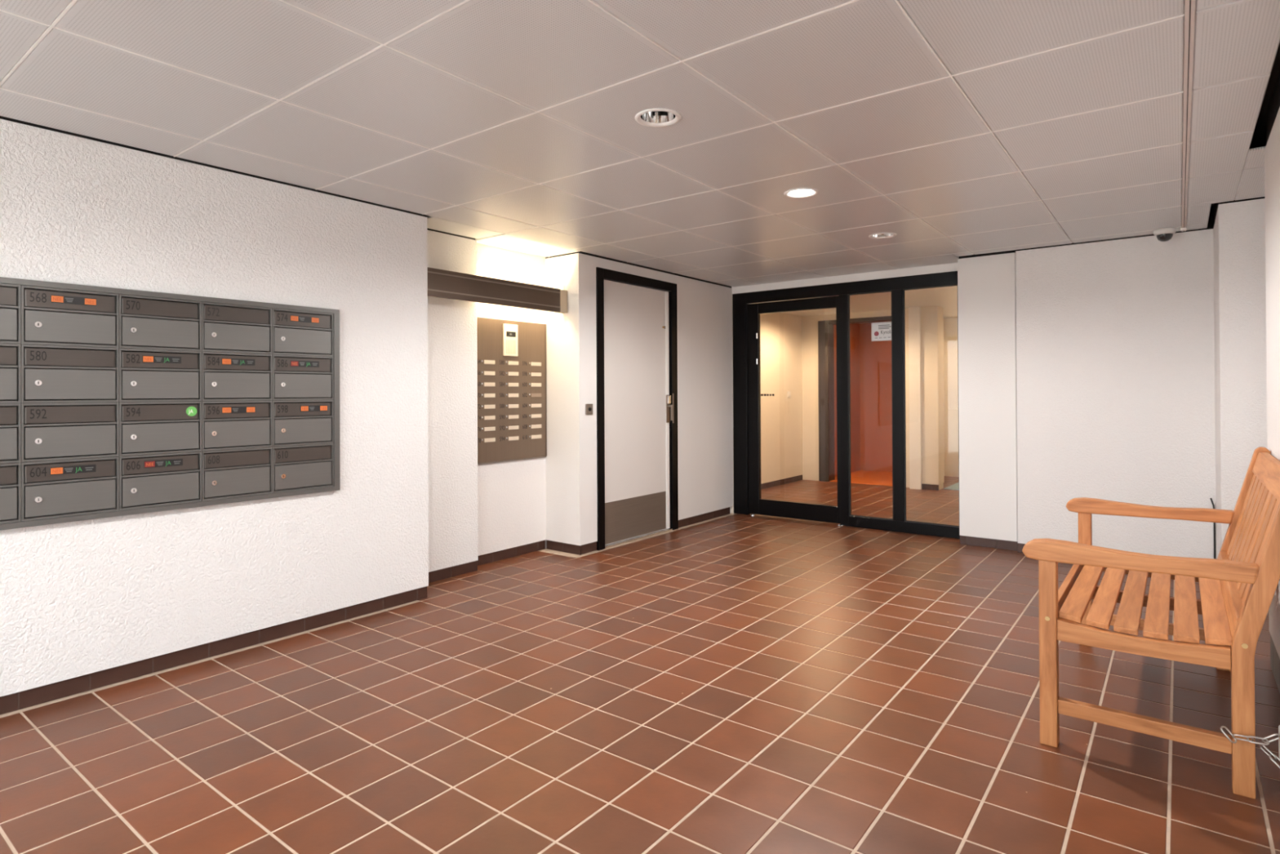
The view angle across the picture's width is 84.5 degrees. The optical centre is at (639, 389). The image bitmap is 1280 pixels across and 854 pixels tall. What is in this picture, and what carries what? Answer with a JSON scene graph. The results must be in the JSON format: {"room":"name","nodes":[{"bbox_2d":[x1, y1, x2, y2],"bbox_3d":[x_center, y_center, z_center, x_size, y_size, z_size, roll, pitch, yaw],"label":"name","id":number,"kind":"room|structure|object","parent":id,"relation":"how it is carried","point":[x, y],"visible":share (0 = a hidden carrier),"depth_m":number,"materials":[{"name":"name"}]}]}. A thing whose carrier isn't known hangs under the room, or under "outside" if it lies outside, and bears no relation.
{"room":"apartment building lobby","nodes":[
{"label":"apartment building lobby","id":0,"kind":"room"},
{"bbox_2d":[0,115,428,696],"bbox_3d":[-2.616,0.025,2.343,0.237,2.300,4.338,-1,0,37],"label":"wall","id":1,"kind":"structure","parent":0,"point":[77,598],"depth_m":3.11,"materials":[{"name":"white paint"}]},
{"bbox_2d":[0,276,340,529],"bbox_3d":[-2.086,0.048,2.816,0.028,0.908,1.856,-1,0,37],"label":"mailboxes","id":2,"kind":"object","parent":1,"relation":"attached to","point":[114,402],"visible":1,"depth_m":2.92,"materials":[{"name":"grey metal"}]},
{"bbox_2d":[0,586,426,714],"bbox_3d":[-2.528,1.141,2.274,0.010,0.066,4.338,-1,0,37],"label":"baseboard","id":3,"kind":"structure","parent":1,"relation":"attached to","point":[33,696],"depth_m":3.03,"materials":[{"name":"brown"}]},
{"bbox_2d":[425,214,478,572],"bbox_3d":[-1.408,0.029,4.444,0.360,2.300,0.667,-1,0,37],"label":"wall","id":4,"kind":"structure","parent":0,"point":[452,340],"depth_m":4.44,"materials":[{"name":"white paint"}]},
{"bbox_2d":[428,560,477,582],"bbox_3d":[-1.238,1.145,4.375,0.010,0.066,0.567,-1,0,37],"label":"baseboard","id":5,"kind":"structure","parent":4,"relation":"attached to","point":[454,571],"depth_m":4.44,"materials":[{"name":"brown tile"}]},
{"bbox_2d":[475,238,546,555],"bbox_3d":[-1.017,0.030,5.037,0.260,2.300,0.750,-1,0,37],"label":"wall niche","id":6,"kind":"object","parent":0,"point":[512,501],"visible":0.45,"depth_m":4.96,"materials":[{"name":"white paint"}]},
{"bbox_2d":[427,266,567,313],"bbox_3d":[-1.000,-0.637,4.652,0.242,0.166,1.268,-1,0,37],"label":"wall light","id":7,"kind":"object","parent":6,"relation":"attached to","point":[442,283],"visible":0.91,"depth_m":4.53,"materials":[{"name":"brown metal"}]},
{"bbox_2d":[477,540,545,565],"bbox_3d":[-0.926,1.146,4.947,0.010,0.066,0.720,-1,0,37],"label":"baseboard","id":8,"kind":"structure","parent":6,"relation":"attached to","point":[529,548],"depth_m":4.96,"materials":[{"name":"brown"}]},
{"bbox_2d":[476,316,546,464],"bbox_3d":[-0.905,0.004,4.946,0.028,0.986,0.692,-1,0,37],"label":"intercom panel","id":9,"kind":"object","parent":6,"relation":"attached to","point":[512,355],"visible":0.94,"depth_m":4.94,"materials":[{"name":"brown metal"}]},
{"bbox_2d":[544,251,733,547],"bbox_3d":[-0.005,0.030,6.078,0.600,2.300,2.195,-1,0,37],"label":"wall","id":10,"kind":"structure","parent":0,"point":[704,307],"depth_m":5.23,"materials":[{"name":"white paint"}]},
{"bbox_2d":[546,540,581,555],"bbox_3d":[-0.557,1.145,5.131,0.340,0.066,0.010,-1,0,37],"label":"baseboard","id":11,"kind":"structure","parent":10,"relation":"attached to","point":[553,545],"depth_m":5.12,"materials":[{"name":"brown"}]},
{"bbox_2d":[585,403,592,414],"bbox_3d":[-0.366,0.138,5.097,0.018,0.078,0.072,-1,0,37],"label":"button","id":12,"kind":"object","parent":10,"relation":"attached to","point":[588,407],"visible":1,"depth_m":5.09,"materials":[{"name":"black"}]},
{"bbox_2d":[581,541,596,554],"bbox_3d":[-0.376,1.144,5.105,0.010,0.066,0.180,-1,0,37],"label":"baseboard","id":13,"kind":"structure","parent":10,"relation":"attached to","point":[590,547],"depth_m":5.11,"materials":[{"name":"brown tile"}]},
{"bbox_2d":[595,266,678,550],"bbox_3d":[-0.023,0.137,5.601,0.150,2.082,1.035,-1,0,37],"label":"door","id":14,"kind":"structure","parent":10,"relation":"attached to","point":[637,317],"depth_m":5.57,"materials":[{"name":"white paint"}]},
{"bbox_2d":[678,506,729,528],"bbox_3d":[0.581,1.146,6.355,0.010,0.066,0.900,-1,0,37],"label":"baseboard","id":15,"kind":"structure","parent":10,"relation":"attached to","point":[695,519],"depth_m":6.33,"materials":[{"name":"brown"}]},
{"bbox_2d":[0,470,1279,853],"bbox_3d":[1.180,1.238,4.322,5.400,0.156,12.500,-1,0,37],"label":"floor","id":16,"kind":"structure","parent":0,"point":[731,683],"depth_m":2.45,"materials":[{"name":"tile"}]},
{"bbox_2d":[943,482,958,489],"bbox_3d":[4.143,1.165,8.414,0.770,0.012,0.800,-1,0,37],"label":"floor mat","id":17,"kind":"object","parent":16,"relation":"on","point":[954,486],"visible":0.24,"depth_m":8.37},
{"bbox_2d":[1022,446,1279,799],"bbox_3d":[1.906,0.693,2.587,0.704,0.922,1.190,-1,0,37],"label":"garden bench","id":18,"kind":"object","parent":16,"relation":"on","point":[1237,588],"visible":1,"depth_m":2.25,"materials":[{"name":"brown wood"}]},
{"bbox_2d":[0,0,1279,323],"bbox_3d":[1.130,-1.104,4.407,5.450,0.220,12.230,-1,0,37],"label":"ceiling","id":19,"kind":"structure","parent":0,"point":[953,129],"depth_m":2.53,"materials":[{"name":"white tile"}]},
{"bbox_2d":[634,107,681,127],"bbox_3d":[0.066,-1.048,2.585,0.172,0.106,0.172,-1,0,37],"label":"recessed light","id":20,"kind":"object","parent":19,"relation":"in","point":[653,117],"visible":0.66,"depth_m":2.63,"materials":[{"name":"white metal"}]},
{"bbox_2d":[783,187,818,198],"bbox_3d":[0.816,-1.046,3.564,0.172,0.106,0.172,-1,0,37],"label":"recessed light","id":21,"kind":"object","parent":19,"relation":"in","point":[800,192],"visible":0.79,"depth_m":3.58,"materials":[{"name":"white plastic"}]},
{"bbox_2d":[868,232,897,239],"bbox_3d":[1.566,-1.045,4.543,0.172,0.106,0.172,-1,0,37],"label":"recessed light","id":22,"kind":"object","parent":19,"relation":"in","point":[879,235],"visible":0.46,"depth_m":4.59,"materials":[{"name":"white metal"}]},
{"bbox_2d":[1153,226,1186,241],"bbox_3d":[3.297,-0.969,4.392,0.116,0.077,0.160,0,0,-27],"label":"security camera","id":23,"kind":"object","parent":19,"relation":"attached to","point":[1162,234],"visible":1,"depth_m":4.38,"materials":[{"name":"white plastic"}]},
{"bbox_2d":[731,338,733,513],"bbox_3d":[0.631,0.032,6.986,0.705,2.300,0.060,-1,0,37],"label":"wall","id":24,"kind":"structure","parent":0,"point":[732,507],"depth_m":6.75,"materials":[{"name":"white paint"}]},
{"bbox_2d":[731,262,959,538],"bbox_3d":[1.729,0.022,6.142,2.075,2.300,0.065,-1,0,37],"label":"door frame","id":25,"kind":"structure","parent":24,"relation":"in","point":[894,331],"depth_m":6.06,"materials":[{"name":"black metal"}]},
{"bbox_2d":[746,296,839,523],"bbox_3d":[1.379,0.180,6.388,0.898,1.990,0.084,-1,0,37],"label":"door","id":26,"kind":"structure","parent":25,"relation":"attached to","point":[757,505],"depth_m":6.56,"materials":[{"name":"black metal"}]},
{"bbox_2d":[878,324,890,328],"bbox_3d":[2.046,-0.529,5.888,0.105,0.034,0.001,-1,0,37],"label":"print","id":27,"kind":"object","parent":25,"relation":"attached to","point":[880,326],"depth_m":5.89,"materials":[{"name":"grey paper"}]},
{"bbox_2d":[760,312,802,484],"bbox_3d":[1.260,0.035,8.281,0.130,2.300,2.760,-1,0,37],"label":"wall","id":28,"kind":"structure","parent":0,"point":[780,333],"depth_m":8.84,"materials":[{"name":"white paint"}]},
{"bbox_2d":[760,474,802,489],"bbox_3d":[1.317,1.151,8.230,0.010,0.066,2.730,-1,0,37],"label":"baseboard","id":29,"kind":"structure","parent":28,"relation":"attached to","point":[788,480],"depth_m":8.80,"materials":[{"name":"brown"}]},
{"bbox_2d":[786,391,791,397],"bbox_3d":[1.909,0.055,9.006,0.016,0.080,0.080,-1,0,37],"label":"switch","id":30,"kind":"object","parent":28,"relation":"attached to","point":[788,393],"visible":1,"depth_m":8.99,"materials":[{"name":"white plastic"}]},
{"bbox_2d":[801,308,909,487],"bbox_3d":[2.714,0.032,9.019,1.540,2.300,0.180,-1,0,37],"label":"wall","id":31,"kind":"structure","parent":0,"point":[809,323],"depth_m":9.24,"materials":[{"name":"white paint"}]},
{"bbox_2d":[827,315,891,324],"bbox_3d":[2.840,-0.882,8.914,0.880,0.045,0.195,-1,0,37],"label":"trim","id":32,"kind":"structure","parent":31,"relation":"attached to","point":[886,318],"depth_m":8.81,"materials":[{"name":"brown"}]},
{"bbox_2d":[833,321,892,476],"bbox_3d":[3.254,0.032,9.600,1.190,2.300,1.400,-1,0,37],"label":"wall","id":33,"kind":"structure","parent":0,"point":[871,393],"depth_m":10.22,"materials":[{"name":"paint"}]},
{"bbox_2d":[817,320,835,481],"bbox_3d":[2.440,0.141,9.216,0.135,2.085,0.200,-1,0,37],"label":"trim","id":34,"kind":"structure","parent":33,"relation":"attached to","point":[825,331],"depth_m":9.14,"materials":[{"name":"grey metal"}]},
{"bbox_2d":[908,306,921,489],"bbox_3d":[3.346,0.026,8.471,0.130,2.300,0.280,-1,0,37],"label":"pier","id":35,"kind":"object","parent":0,"point":[914,313],"visible":0.5,"depth_m":8.35,"materials":[{"name":"beige paint"}]},
{"bbox_2d":[920,305,944,489],"bbox_3d":[3.485,0.025,8.390,0.190,2.300,0.240,-1,0,37],"label":"pillar","id":36,"kind":"structure","parent":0,"point":[931,317],"depth_m":8.30,"materials":[{"name":"white paint"}]},
{"bbox_2d":[921,483,938,490],"bbox_3d":[3.416,1.141,8.287,0.190,0.066,0.010,-1,0,37],"label":"baseboard","id":37,"kind":"structure","parent":36,"relation":"attached to","point":[926,486],"depth_m":8.28,"materials":[{"name":"brown"}]},
{"bbox_2d":[942,317,958,476],"bbox_3d":[4.464,0.021,8.673,1.860,2.300,1.400,-1,0,37],"label":"wall","id":38,"kind":"structure","parent":0,"point":[949,324],"depth_m":9.60,"materials":[{"name":"white paint"}]},
{"bbox_2d":[957,249,1017,541],"bbox_3d":[2.671,0.013,5.348,0.388,2.300,0.360,-1,0,37],"label":"wall strip","id":39,"kind":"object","parent":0,"point":[986,282],"visible":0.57,"depth_m":5.20,"materials":[{"name":"white paint"}]},
{"bbox_2d":[960,535,1017,551],"bbox_3d":[2.579,1.130,5.204,0.400,0.066,0.010,-1,0,37],"label":"baseboard strip","id":40,"kind":"object","parent":39,"relation":"attached to","point":[969,540],"visible":0.91,"depth_m":5.20,"materials":[{"name":"brown tile"}]},
{"bbox_2d":[1015,205,1216,559],"bbox_3d":[3.260,0.008,4.865,1.110,2.300,0.410,-1,0,37],"label":"wall","id":41,"kind":"structure","parent":0,"point":[1115,337],"depth_m":4.67,"materials":[{"name":"white paint"}]},
{"bbox_2d":[1017,542,1025,552],"bbox_3d":[3.144,1.125,4.709,1.100,0.066,0.010,-1,0,37],"label":"baseboard","id":42,"kind":"structure","parent":41,"relation":"attached to","point":[1020,546],"depth_m":5.03,"materials":[{"name":"brown"}]},
{"bbox_2d":[1209,497,1215,558],"bbox_3d":[3.547,0.876,4.359,0.040,0.417,0.010,0,0,-19],"label":"cable","id":43,"kind":"object","parent":41,"relation":"attached to","point":[1211,500],"visible":0.62,"depth_m":4.36,"materials":[{"name":"black rubber"}]},
{"bbox_2d":[1213,196,1266,559],"bbox_3d":[3.578,0.002,3.910,0.575,2.300,0.720,-1,0,37],"label":"wall pillar","id":44,"kind":"structure","parent":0,"point":[1239,226],"depth_m":3.75,"materials":[{"name":"white paint"}]},
{"bbox_2d":[1264,72,1279,658],"bbox_3d":[1.030,-0.003,0.490,0.460,2.300,5.830,-1,0,37],"label":"wall","id":45,"kind":"structure","parent":0,"point":[1272,150],"depth_m":2.71,"materials":[{"name":"white paint"}]},
{"bbox_2d":[1270,634,1279,693],"bbox_3d":[0.860,1.075,0.619,0.010,0.148,5.830,-1,0,37],"label":"baseboard","id":46,"kind":"structure","parent":45,"relation":"attached to","point":[1274,658],"depth_m":2.78,"materials":[{"name":"brown"}]},
{"bbox_2d":[1278,724,1279,759],"bbox_3d":[1.801,0.986,1.926,0.076,0.094,0.080,-1,0,37],"label":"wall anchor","id":47,"kind":"object","parent":45,"relation":"attached to","point":[1279,725],"visible":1,"depth_m":1.97,"materials":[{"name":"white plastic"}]},
{"bbox_2d":[1220,725,1279,768],"bbox_3d":[1.727,0.997,1.983,0.145,0.108,0.066,-1,0,37],"label":"chain","id":48,"kind":"object","parent":47,"relation":"hanging from","point":[1252,737],"visible":1,"depth_m":1.97,"materials":[{"name":"metal"}]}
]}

